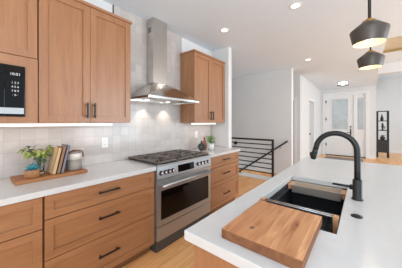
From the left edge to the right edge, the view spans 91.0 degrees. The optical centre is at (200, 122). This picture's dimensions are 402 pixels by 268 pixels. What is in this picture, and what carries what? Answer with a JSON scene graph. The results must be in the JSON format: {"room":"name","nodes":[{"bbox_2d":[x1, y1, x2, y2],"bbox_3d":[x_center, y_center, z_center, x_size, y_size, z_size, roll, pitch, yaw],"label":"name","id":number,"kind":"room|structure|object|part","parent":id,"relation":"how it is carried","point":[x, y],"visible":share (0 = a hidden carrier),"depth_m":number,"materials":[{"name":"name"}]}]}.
{"room":"kitchen","nodes":[
{"label":"kitchen","id":0,"kind":"room"},
{"bbox_2d":[3,0,211,178],"bbox_3d":[-1.746,-0.010,1.593,0.120,2.770,6.250,0,0,39],"label":"wall","id":1,"kind":"structure","parent":0,"point":[187,45],"depth_m":3.27,"materials":[{"name":"white paint"}]},
{"bbox_2d":[0,0,37,122],"bbox_3d":[-1.657,-0.556,1.339,0.315,1.118,0.810,0,0,39],"label":"upper cabinet","id":2,"kind":"object","parent":1,"relation":"attached to","point":[18,18],"visible":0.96,"depth_m":1.50,"materials":[{"name":"brown wood"}]},
{"bbox_2d":[0,63,24,116],"bbox_3d":[-1.654,-0.232,1.334,0.320,0.371,0.653,0,0,39],"label":"microwave","id":3,"kind":"object","parent":2,"relation":"in","point":[12,78],"visible":1,"depth_m":1.43,"materials":[{"name":"black plastic"}]},
{"bbox_3d":[-1.574,-0.232,1.198,0.020,0.369,0.544,0,0,39],"label":"door","id":4,"kind":"part","parent":3,"relation":"part of","materials":[{"name":"black glass"}]},
{"bbox_3d":[-1.425,-0.793,1.409,0.020,0.585,0.401,0,0,39],"label":"door","id":5,"kind":"part","parent":2,"relation":"part of","materials":[{"name":"brown wood"}]},
{"bbox_2d":[0,123,111,126],"bbox_3d":[-1.438,0.018,1.606,0.028,0.029,1.460,0,0,39],"label":"light bar","id":6,"kind":"object","parent":2,"relation":"attached to","point":[1,124],"visible":0.96,"depth_m":1.74,"materials":[{"name":"white plastic"}]},
{"bbox_2d":[37,0,131,122],"bbox_3d":[-1.130,-0.556,1.963,0.340,1.118,0.815,0,0,39],"label":"upper cabinet","id":7,"kind":"object","parent":1,"relation":"attached to","point":[83,48],"visible":0.98,"depth_m":1.81,"materials":[{"name":"brown wood"}]},
{"bbox_3d":[-1.171,-0.542,1.718,0.020,1.087,0.378,0,0,39],"label":"door","id":8,"kind":"part","parent":7,"relation":"part of","materials":[{"name":"brown wood"}]},
{"bbox_3d":[-1.049,-0.112,1.823,0.038,0.143,0.013,0,0,39],"label":"handle","id":9,"kind":"part","parent":7,"relation":"part of","materials":[{"name":"black metal"}]},
{"bbox_3d":[-1.008,-0.112,1.873,0.038,0.143,0.013,0,0,39],"label":"handle","id":10,"kind":"part","parent":7,"relation":"part of","materials":[{"name":"black metal"}]},
{"bbox_3d":[-1.139,-1.101,1.971,0.315,0.027,0.815,0,0,39],"label":"crown","id":11,"kind":"part","parent":7,"relation":"part of","materials":[{"name":"brown wood"}]},
{"bbox_3d":[-0.917,-0.542,2.027,0.020,1.087,0.416,0,0,39],"label":"door","id":12,"kind":"part","parent":7,"relation":"part of","materials":[{"name":"brown wood"}]},
{"bbox_2d":[102,137,107,147],"bbox_3d":[-1.099,0.230,2.263,0.009,0.116,0.072,0,0,39],"label":"wall socket","id":13,"kind":"object","parent":1,"relation":"attached to","point":[104,140],"visible":1,"depth_m":2.26,"materials":[{"name":"white plastic"}]},
{"bbox_2d":[0,5,211,178],"bbox_3d":[-0.970,-0.467,2.437,0.010,1.856,3.740,0,0,39],"label":"backsplash","id":14,"kind":"structure","parent":1,"relation":"attached to","point":[152,127],"depth_m":2.54,"materials":[{"name":"tile"}]},
{"bbox_2d":[130,17,198,104],"bbox_3d":[-0.481,-0.838,2.657,0.465,1.112,0.872,0,0,39],"label":"range hood","id":15,"kind":"object","parent":1,"relation":"attached to","point":[156,89],"visible":0.93,"depth_m":2.65,"materials":[{"name":"silver metal"}]},
{"bbox_2d":[180,49,224,122],"bbox_3d":[0.064,-0.556,3.419,0.340,1.118,0.870,0,0,39],"label":"upper cabinet","id":16,"kind":"object","parent":1,"relation":"attached to","point":[202,75],"visible":1,"depth_m":3.20,"materials":[{"name":"brown wood"}]},
{"bbox_3d":[0.028,-0.542,3.180,0.020,1.087,0.424,0,0,39],"label":"door","id":17,"kind":"part","parent":16,"relation":"part of","materials":[{"name":"brown wood"}]},
{"bbox_3d":[0.055,-1.101,3.427,0.315,0.027,0.870,0,0,39],"label":"crown","id":18,"kind":"part","parent":16,"relation":"part of","materials":[{"name":"brown wood"}]},
{"bbox_3d":[0.298,-0.542,3.511,0.020,1.087,0.426,0,0,39],"label":"door","id":19,"kind":"part","parent":16,"relation":"part of","materials":[{"name":"brown wood"}]},
{"bbox_2d":[212,47,231,147],"bbox_3d":[0.395,-0.010,3.808,0.382,2.770,0.110,0,0,39],"label":"wall","id":20,"kind":"structure","parent":0,"point":[222,132],"depth_m":3.70,"materials":[{"name":"white paint"}]},
{"bbox_2d":[103,0,401,89],"bbox_3d":[2.811,-1.760,3.902,8.600,0.730,15.600,0,0,39],"label":"ceiling","id":21,"kind":"structure","parent":0,"point":[263,36],"depth_m":3.00,"materials":[{"name":"white paint"}]},
{"bbox_2d":[220,28,228,31],"bbox_3d":[0.354,-1.392,2.980,0.140,0.006,0.140,0,0,39],"label":"recessed light","id":22,"kind":"object","parent":21,"relation":"in","point":[222,29],"visible":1,"depth_m":2.98,"materials":[{"name":"white paint"}]},
{"bbox_2d":[289,2,301,8],"bbox_3d":[1.127,-1.392,2.356,0.140,0.006,0.140,0,0,39],"label":"recessed light","id":23,"kind":"object","parent":21,"relation":"in","point":[295,5],"visible":1,"depth_m":2.35,"materials":[{"name":"white paint"}]},
{"bbox_2d":[337,81,348,85],"bbox_3d":[4.852,-1.329,6.755,0.316,0.132,0.316,0,0,39],"label":"flush light","id":24,"kind":"object","parent":21,"relation":"attached to","point":[345,83],"visible":1,"depth_m":6.65,"materials":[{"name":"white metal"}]},
{"bbox_2d":[349,0,390,47],"bbox_3d":[1.212,-0.982,1.426,0.226,0.824,0.226,0,0,39],"label":"pendant lamp","id":25,"kind":"object","parent":21,"relation":"hanging from","point":[371,32],"visible":1,"depth_m":1.38,"materials":[{"name":"black metal"}]},
{"bbox_3d":[1.212,-1.062,1.426,0.013,0.627,0.013,0,0,39],"label":"rod","id":26,"kind":"part","parent":25,"relation":"part of","materials":[{"name":"black metal"}]},
{"bbox_3d":[1.212,-0.646,1.426,0.226,0.152,0.226,0,0,39],"label":"lamp shade","id":27,"kind":"part","parent":25,"relation":"part of","materials":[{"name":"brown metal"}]},
{"bbox_2d":[357,0,384,69],"bbox_3d":[1.756,-0.982,2.048,0.226,0.824,0.226,0,0,39],"label":"pendant lamp","id":28,"kind":"object","parent":21,"relation":"hanging from","point":[371,59],"visible":0.99,"depth_m":1.99,"materials":[{"name":"black metal"}]},
{"bbox_3d":[1.756,-0.646,2.048,0.226,0.152,0.226,0,0,39],"label":"lamp shade","id":29,"kind":"part","parent":28,"relation":"part of","materials":[{"name":"brown metal"}]},
{"bbox_2d":[383,48,401,52],"bbox_3d":[3.926,-1.421,3.776,0.675,0.048,0.019,0,0,39],"label":"trim","id":30,"kind":"structure","parent":21,"relation":"attached to","point":[396,49],"depth_m":3.89,"materials":[{"name":"brown wood"}]},
{"bbox_2d":[383,36,401,50],"bbox_3d":[3.642,-1.480,3.428,0.675,0.070,0.920,0,0,39],"label":"trim","id":31,"kind":"structure","parent":21,"relation":"attached to","point":[394,42],"depth_m":3.61,"materials":[{"name":"beige wood"}]},
{"bbox_2d":[232,68,290,179],"bbox_3d":[1.143,0.790,6.149,3.170,4.370,0.160,0,0,39],"label":"wall","id":32,"kind":"structure","parent":0,"point":[261,102],"depth_m":5.54,"materials":[{"name":"white paint"}]},
{"bbox_2d":[239,141,287,172],"bbox_3d":[1.620,1.054,5.604,1.626,1.187,0.076,0,0,39],"label":"handrail","id":33,"kind":"object","parent":32,"relation":"attached to","point":[285,141],"visible":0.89,"depth_m":5.46,"materials":[{"name":"black metal"}]},
{"bbox_2d":[291,68,292,165],"bbox_3d":[2.366,-0.010,5.148,0.032,2.770,0.158,0,0,39],"label":"trim","id":34,"kind":"structure","parent":32,"relation":"attached to","point":[291,68],"depth_m":5.08,"materials":[{"name":"white paint"}]},
{"bbox_2d":[122,152,401,267],"bbox_3d":[2.811,1.435,3.902,8.600,0.120,15.600,0,0,39],"label":"floor","id":35,"kind":"structure","parent":0,"point":[181,253],"depth_m":2.14,"materials":[{"name":"brown wood"}]},
{"bbox_2d":[0,197,41,267],"bbox_3d":[-1.588,0.939,1.180,0.644,0.872,0.907,0,0,39],"label":"base cabinet","id":36,"kind":"object","parent":35,"relation":"on","point":[20,222],"visible":0.84,"depth_m":1.27,"materials":[{"name":"brown wood"}]},
{"bbox_3d":[-1.375,1.000,1.005,0.020,0.538,0.903,0,0,39],"label":"drawer","id":37,"kind":"part","parent":36,"relation":"part of","materials":[{"name":"brown wood"}]},
{"bbox_3d":[-1.375,0.617,1.005,0.020,0.216,0.903,0,0,39],"label":"drawer","id":38,"kind":"part","parent":36,"relation":"part of","materials":[{"name":"brown wood"}]},
{"bbox_2d":[0,160,155,206],"bbox_3d":[-1.302,0.481,1.532,0.621,0.040,1.878,0,0,39],"label":"countertop","id":39,"kind":"structure","parent":36,"relation":"on","point":[10,193],"depth_m":1.55,"materials":[{"name":"white stone"}]},
{"bbox_2d":[10,168,87,184],"bbox_3d":[-1.288,0.447,1.702,0.240,0.028,0.490,0,0,39],"label":"serving board","id":40,"kind":"object","parent":39,"relation":"on","point":[18,179],"visible":0.77,"depth_m":1.61,"materials":[{"name":"brown wood"}]},
{"bbox_2d":[24,163,39,178],"bbox_3d":[-1.328,0.379,1.557,0.099,0.106,0.099,0,0,39],"label":"succulent bowl","id":41,"kind":"object","parent":40,"relation":"on","point":[32,171],"visible":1,"depth_m":1.53,"materials":[{"name":"brown wood"}]},
{"bbox_2d":[17,144,53,173],"bbox_3d":[-1.383,0.309,1.675,0.184,0.247,0.255,0,0,39],"label":"potted plant","id":42,"kind":"object","parent":40,"relation":"on","point":[40,155],"visible":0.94,"depth_m":1.65,"materials":[{"name":"green plant"}]},
{"bbox_2d":[47,147,61,173],"bbox_3d":[-1.269,0.324,1.709,0.155,0.216,0.072,0,0,39],"label":"book","id":43,"kind":"object","parent":40,"relation":"on","point":[54,160],"visible":1,"depth_m":1.67,"materials":[{"name":"beige paper"}]},
{"bbox_2d":[56,146,65,172],"bbox_3d":[-1.249,0.321,1.734,0.155,0.222,0.072,0,0,39],"label":"book","id":44,"kind":"object","parent":40,"relation":"on","point":[61,159],"visible":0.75,"depth_m":1.68,"materials":[{"name":"beige paper"}]},
{"bbox_2d":[60,144,69,172],"bbox_3d":[-1.230,0.314,1.757,0.160,0.237,0.071,0,0,39],"label":"book","id":45,"kind":"object","parent":40,"relation":"on","point":[63,145],"visible":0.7,"depth_m":1.71,"materials":[{"name":"grey paper"}]},
{"bbox_2d":[66,149,83,169],"bbox_3d":[-1.184,0.341,1.844,0.128,0.184,0.151,0,0,39],"label":"canister","id":46,"kind":"object","parent":40,"relation":"on","point":[74,160],"visible":0.87,"depth_m":1.80,"materials":[{"name":"grey ceramic"}]},
{"bbox_2d":[42,171,153,267],"bbox_3d":[-1.001,0.939,1.895,0.644,0.872,0.928,0,0,39],"label":"base cabinet","id":47,"kind":"object","parent":35,"relation":"on","point":[110,224],"visible":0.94,"depth_m":1.65,"materials":[{"name":"brown wood"}]},
{"bbox_3d":[-0.788,1.115,1.720,0.020,0.309,0.924,0,0,39],"label":"drawer","id":48,"kind":"part","parent":47,"relation":"part of","materials":[{"name":"brown wood"}]},
{"bbox_3d":[-0.788,0.590,1.720,0.020,0.162,0.924,0,0,39],"label":"drawer","id":49,"kind":"part","parent":47,"relation":"part of","materials":[{"name":"brown wood"}]},
{"bbox_3d":[-0.781,1.107,1.685,0.038,0.013,0.183,0,0,39],"label":"handle","id":50,"kind":"part","parent":47,"relation":"part of","materials":[{"name":"black metal"}]},
{"bbox_3d":[-0.781,0.790,1.685,0.038,0.013,0.183,0,0,39],"label":"handle","id":51,"kind":"part","parent":47,"relation":"part of","materials":[{"name":"black metal"}]},
{"bbox_3d":[-0.781,0.578,1.685,0.038,0.013,0.183,0,0,39],"label":"handle","id":52,"kind":"part","parent":47,"relation":"part of","materials":[{"name":"black metal"}]},
{"bbox_2d":[125,149,212,252],"bbox_3d":[-0.378,0.897,2.595,0.696,0.956,0.930,0,0,39],"label":"range","id":53,"kind":"object","parent":35,"relation":"on","point":[182,179],"visible":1,"depth_m":2.33,"materials":[{"name":"silver metal"}]},
{"bbox_3d":[-0.420,0.873,2.630,0.585,0.805,0.928,0,0,39],"label":"casing","id":54,"kind":"part","parent":53,"relation":"part of","materials":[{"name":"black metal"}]},
{"bbox_2d":[125,152,210,167],"bbox_3d":[-0.403,0.462,2.616,0.630,0.017,0.930,0,0,39],"label":"cooktop","id":55,"kind":"object","parent":53,"relation":"in","point":[196,157],"depth_m":2.41,"materials":[{"name":"black metal"}]},
{"bbox_3d":[-0.178,1.180,2.431,0.041,0.142,0.926,0,0,39],"label":"drawer","id":56,"kind":"part","parent":53,"relation":"part of","materials":[{"name":"silver metal"}]},
{"bbox_3d":[-0.176,0.854,2.430,0.044,0.493,0.926,0,0,39],"label":"oven door","id":57,"kind":"part","parent":53,"relation":"part of","materials":[{"name":"silver metal"}]},
{"bbox_3d":[-0.174,0.535,2.428,0.052,0.130,0.928,0,0,39],"label":"control panel","id":58,"kind":"part","parent":53,"relation":"part of","materials":[{"name":"silver metal"}]},
{"bbox_2d":[195,245,237,267],"bbox_3d":[1.145,0.939,1.381,1.219,0.872,2.302,0,0,39],"label":"kitchen island","id":59,"kind":"object","parent":35,"relation":"on","point":[203,258],"visible":0.02,"depth_m":0.81,"materials":[{"name":"brown wood"}]},
{"bbox_3d":[0.160,0.889,1.074,0.020,0.760,0.570,0,0,39],"label":"door","id":60,"kind":"part","parent":59,"relation":"part of","materials":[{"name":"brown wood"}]},
{"bbox_2d":[184,157,401,267],"bbox_3d":[1.258,0.481,1.292,1.492,0.040,2.377,0,0,39],"label":"island countertop","id":61,"kind":"structure","parent":59,"relation":"on","point":[374,240],"depth_m":0.90,"materials":[{"name":"white stone"}]},
{"bbox_2d":[222,200,321,267],"bbox_3d":[0.314,0.442,0.840,0.296,0.038,0.374,0,0,39],"label":"cutting board","id":62,"kind":"object","parent":61,"relation":"on","point":[286,236],"visible":1,"depth_m":0.77,"materials":[{"name":"brown wood"}]},
{"bbox_2d":[266,180,346,232],"bbox_3d":[0.677,0.611,1.270,0.417,0.218,0.877,0,0,39],"label":"sink","id":63,"kind":"object","parent":61,"relation":"in","point":[285,195],"visible":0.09,"depth_m":1.57,"materials":[{"name":"black metal"}]},
{"bbox_2d":[260,197,338,233],"bbox_3d":[0.513,0.495,1.070,0.384,0.086,0.036,0,0,39],"label":"drying rack","id":64,"kind":"object","parent":63,"relation":"on","point":[335,217],"visible":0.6,"depth_m":1.01,"materials":[{"name":"silver metal"}]},
{"bbox_2d":[291,204,339,231],"bbox_3d":[0.677,0.698,1.270,0.333,0.019,0.793,0,0,39],"label":"grid","id":65,"kind":"object","parent":63,"relation":"on","point":[331,225],"visible":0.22,"depth_m":1.46,"materials":[{"name":"grey metal"}]},
{"bbox_2d":[288,181,346,201],"bbox_3d":[0.893,0.528,1.533,0.384,0.060,0.128,0,0,39],"label":"colander","id":66,"kind":"object","parent":63,"relation":"in","point":[330,193],"visible":0.85,"depth_m":1.51,"materials":[{"name":"silver metal"}]},
{"bbox_3d":[0.756,0.518,1.646,0.029,0.040,0.116,0,0,39],"label":"handle","id":67,"kind":"part","parent":66,"relation":"part of","materials":[{"name":"brown wood"}]},
{"bbox_3d":[1.030,0.518,1.421,0.029,0.040,0.116,0,0,39],"label":"handle","id":68,"kind":"part","parent":66,"relation":"part of","materials":[{"name":"brown wood"}]},
{"bbox_2d":[310,131,363,200],"bbox_3d":[0.849,0.256,1.254,0.283,0.409,0.058,0,0,39],"label":"faucet","id":69,"kind":"object","parent":61,"relation":"on","point":[356,186],"visible":1,"depth_m":1.18,"materials":[{"name":"black metal"}]},
{"bbox_3d":[0.888,0.392,1.222,0.126,0.033,0.031,0,0,39],"label":"handle","id":70,"kind":"part","parent":69,"relation":"part of","materials":[{"name":"black metal"}]},
{"bbox_2d":[351,214,362,218],"bbox_3d":[0.762,0.456,0.968,0.048,0.009,0.048,0,0,39],"label":"switch","id":71,"kind":"object","parent":61,"relation":"on","point":[357,216],"visible":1,"depth_m":0.96,"materials":[{"name":"black metal"}]},
{"bbox_2d":[209,151,238,214],"bbox_3d":[0.167,0.939,3.321,0.644,0.872,0.868,0,0,39],"label":"base cabinet","id":72,"kind":"object","parent":35,"relation":"on","point":[225,174],"visible":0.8,"depth_m":3.12,"materials":[{"name":"brown wood"}]},
{"bbox_2d":[190,146,239,157],"bbox_3d":[0.171,0.481,3.329,0.621,0.040,0.892,0,0,39],"label":"countertop","id":73,"kind":"structure","parent":72,"relation":"on","point":[217,151],"depth_m":3.25,"materials":[{"name":"white stone"}]},
{"bbox_2d":[198,141,204,150],"bbox_3d":[0.009,0.382,3.245,0.125,0.158,0.052,0,0,-8],"label":"ring vase","id":74,"kind":"object","parent":73,"relation":"on","point":[200,148],"visible":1,"depth_m":3.23,"materials":[{"name":"grey ceramic"}]},
{"bbox_2d":[206,135,214,149],"bbox_3d":[0.166,0.334,3.327,0.211,0.254,0.196,0,0,39],"label":"potted herb","id":75,"kind":"object","parent":73,"relation":"on","point":[210,146],"visible":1,"depth_m":3.30,"materials":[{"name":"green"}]},
{"bbox_2d":[207,143,213,149],"bbox_3d":[0.163,0.405,3.338,0.120,0.113,0.120,0,0,39],"label":"pot","id":76,"kind":"object","parent":75,"relation":"attached to","point":[210,146],"depth_m":3.29,"materials":[{"name":"white ceramic"}]},
{"bbox_3d":[0.381,1.115,3.146,0.020,0.309,0.864,0,0,39],"label":"drawer","id":77,"kind":"part","parent":72,"relation":"part of","materials":[{"name":"brown wood"}]},
{"bbox_3d":[0.381,0.590,3.146,0.020,0.162,0.864,0,0,39],"label":"drawer","id":78,"kind":"part","parent":72,"relation":"part of","materials":[{"name":"brown wood"}]},
{"bbox_3d":[0.381,0.816,3.146,0.020,0.277,0.864,0,0,39],"label":"drawer","id":79,"kind":"part","parent":72,"relation":"part of","materials":[{"name":"brown wood"}]},
{"bbox_2d":[232,137,273,176],"bbox_3d":[0.870,0.882,5.191,2.062,0.985,0.072,0,0,39],"label":"stair railing","id":80,"kind":"object","parent":35,"relation":"on","point":[272,140],"visible":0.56,"depth_m":4.78,"materials":[{"name":"black metal"}]},
{"bbox_3d":[0.877,0.410,5.204,1.978,0.040,0.044,0,0,39],"label":"rail","id":81,"kind":"part","parent":80,"relation":"part of","materials":[{"name":"black metal"}]},
{"bbox_3d":[1.659,0.882,4.563,0.044,0.985,0.044,0,0,39],"label":"post","id":82,"kind":"part","parent":80,"relation":"part of","materials":[{"name":"black metal"}]},
{"bbox_2d":[325,156,362,161],"bbox_3d":[5.198,1.369,7.247,1.150,0.012,1.100,0,0,39],"label":"entry rug","id":83,"kind":"object","parent":35,"relation":"on","point":[327,157],"visible":0.57,"depth_m":7.48,"materials":[{"name":"grey fabric"}]},
{"bbox_2d":[376,111,388,157],"bbox_3d":[7.197,0.460,7.832,0.360,1.830,0.300,0,0,39],"label":"display shelf","id":84,"kind":"object","parent":35,"relation":"on","point":[382,146],"visible":0.96,"depth_m":7.73,"materials":[{"name":"black metal"}]},
{"bbox_3d":[7.110,0.930,7.726,0.304,0.430,0.016,0,0,39],"label":"door","id":85,"kind":"part","parent":84,"relation":"part of","materials":[{"name":"black plastic"}]},
{"bbox_2d":[293,75,300,162],"bbox_3d":[1.739,-0.010,6.876,3.170,2.770,0.120,0,0,39],"label":"wall","id":86,"kind":"structure","parent":0,"point":[296,79],"depth_m":5.86,"materials":[{"name":"white paint"}]},
{"bbox_2d":[293,100,293,163],"bbox_3d":[2.537,0.343,6.222,0.865,2.045,0.040,0,0,39],"label":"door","id":87,"kind":"structure","parent":86,"relation":"in","point":[293,100],"depth_m":5.98,"materials":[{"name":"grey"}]},
{"bbox_2d":[293,98,295,163],"bbox_3d":[2.495,0.315,6.169,0.876,2.120,0.015,0,0,39],"label":"trim","id":88,"kind":"structure","parent":86,"relation":"attached to","point":[294,99],"depth_m":5.91,"materials":[{"name":"white paint"}]},
{"bbox_2d":[301,76,320,159],"bbox_3d":[4.099,-0.010,7.334,0.120,2.770,3.580,0,0,39],"label":"wall","id":89,"kind":"structure","parent":0,"point":[308,89],"depth_m":6.54,"materials":[{"name":"white paint"}]},
{"bbox_2d":[309,102,312,156],"bbox_3d":[3.894,0.312,7.017,0.145,2.105,0.922,0,0,39],"label":"door","id":90,"kind":"structure","parent":89,"relation":"in","point":[310,103],"depth_m":7.15,"materials":[{"name":"grey wood"}]},
{"bbox_2d":[308,97,314,156],"bbox_3d":[3.916,0.265,6.999,0.022,2.220,1.130,0,0,39],"label":"trim","id":91,"kind":"structure","parent":89,"relation":"attached to","point":[309,98],"depth_m":6.62,"materials":[{"name":"white paint"}]},
{"bbox_2d":[321,85,375,155],"bbox_3d":[5.922,-0.010,8.050,1.792,2.770,0.160,0,0,39],"label":"wall","id":92,"kind":"structure","parent":0,"point":[372,89],"depth_m":7.52,"materials":[{"name":"white paint"}]},
{"bbox_2d":[325,95,353,155],"bbox_3d":[5.697,0.122,8.153,0.950,2.445,0.116,0,0,39],"label":"door","id":93,"kind":"structure","parent":92,"relation":"in","point":[339,109],"depth_m":8.15,"materials":[{"name":"white paint"}]},
{"bbox_3d":[5.735,-0.340,8.167,0.538,1.228,0.008,0,0,39],"label":"pane","id":94,"kind":"part","parent":93,"relation":"part of","materials":[{"name":"white glass"}]},
{"bbox_3d":[5.717,0.071,8.146,0.594,2.107,0.012,0,0,39],"label":"molding","id":95,"kind":"part","parent":93,"relation":"part of","materials":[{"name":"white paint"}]},
{"bbox_2d":[325,154,365,157],"bbox_3d":[5.857,1.361,8.051,1.320,0.028,0.160,0,0,39],"label":"trim","id":96,"kind":"structure","parent":92,"relation":"attached to","point":[325,154],"depth_m":8.07,"materials":[{"name":"black metal"}]},
{"bbox_2d":[323,90,368,158],"bbox_3d":[5.825,0.070,8.012,1.520,2.610,0.022,0,0,39],"label":"trim","id":97,"kind":"structure","parent":92,"relation":"attached to","point":[364,91],"depth_m":7.80,"materials":[{"name":"white paint"}]},
{"bbox_2d":[354,93,365,156],"bbox_3d":[6.231,0.110,7.758,0.369,2.470,0.100,0,0,39],"label":"window","id":98,"kind":"structure","parent":92,"relation":"in","point":[359,99],"depth_m":7.73,"materials":[{"name":"white paint"}]},
{"bbox_3d":[6.250,-0.340,7.745,0.177,1.228,0.008,0,0,39],"label":"pane","id":99,"kind":"part","parent":98,"relation":"part of","materials":[{"name":"white glass"}]},
{"bbox_2d":[376,78,401,150],"bbox_3d":[9.600,-0.300,8.261,3.628,3.350,0.150,0,0,39],"label":"wall","id":100,"kind":"structure","parent":0,"point":[388,91],"depth_m":8.96,"materials":[{"name":"white paint"}]},
{"bbox_2d":[389,150,401,153],"bbox_3d":[9.547,1.315,8.197,3.628,0.120,0.015,0,0,39],"label":"baseboard","id":101,"kind":"structure","parent":100,"relation":"attached to","point":[390,151],"depth_m":8.88,"materials":[{"name":"white paint"}]},
{"bbox_2d":[378,61,401,74],"bbox_3d":[7.678,-1.650,5.990,3.720,0.950,6.200,0,0,39],"label":"wall header","id":102,"kind":"structure","parent":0,"point":[396,67],"depth_m":4.64,"materials":[{"name":"white paint"}]}
]}

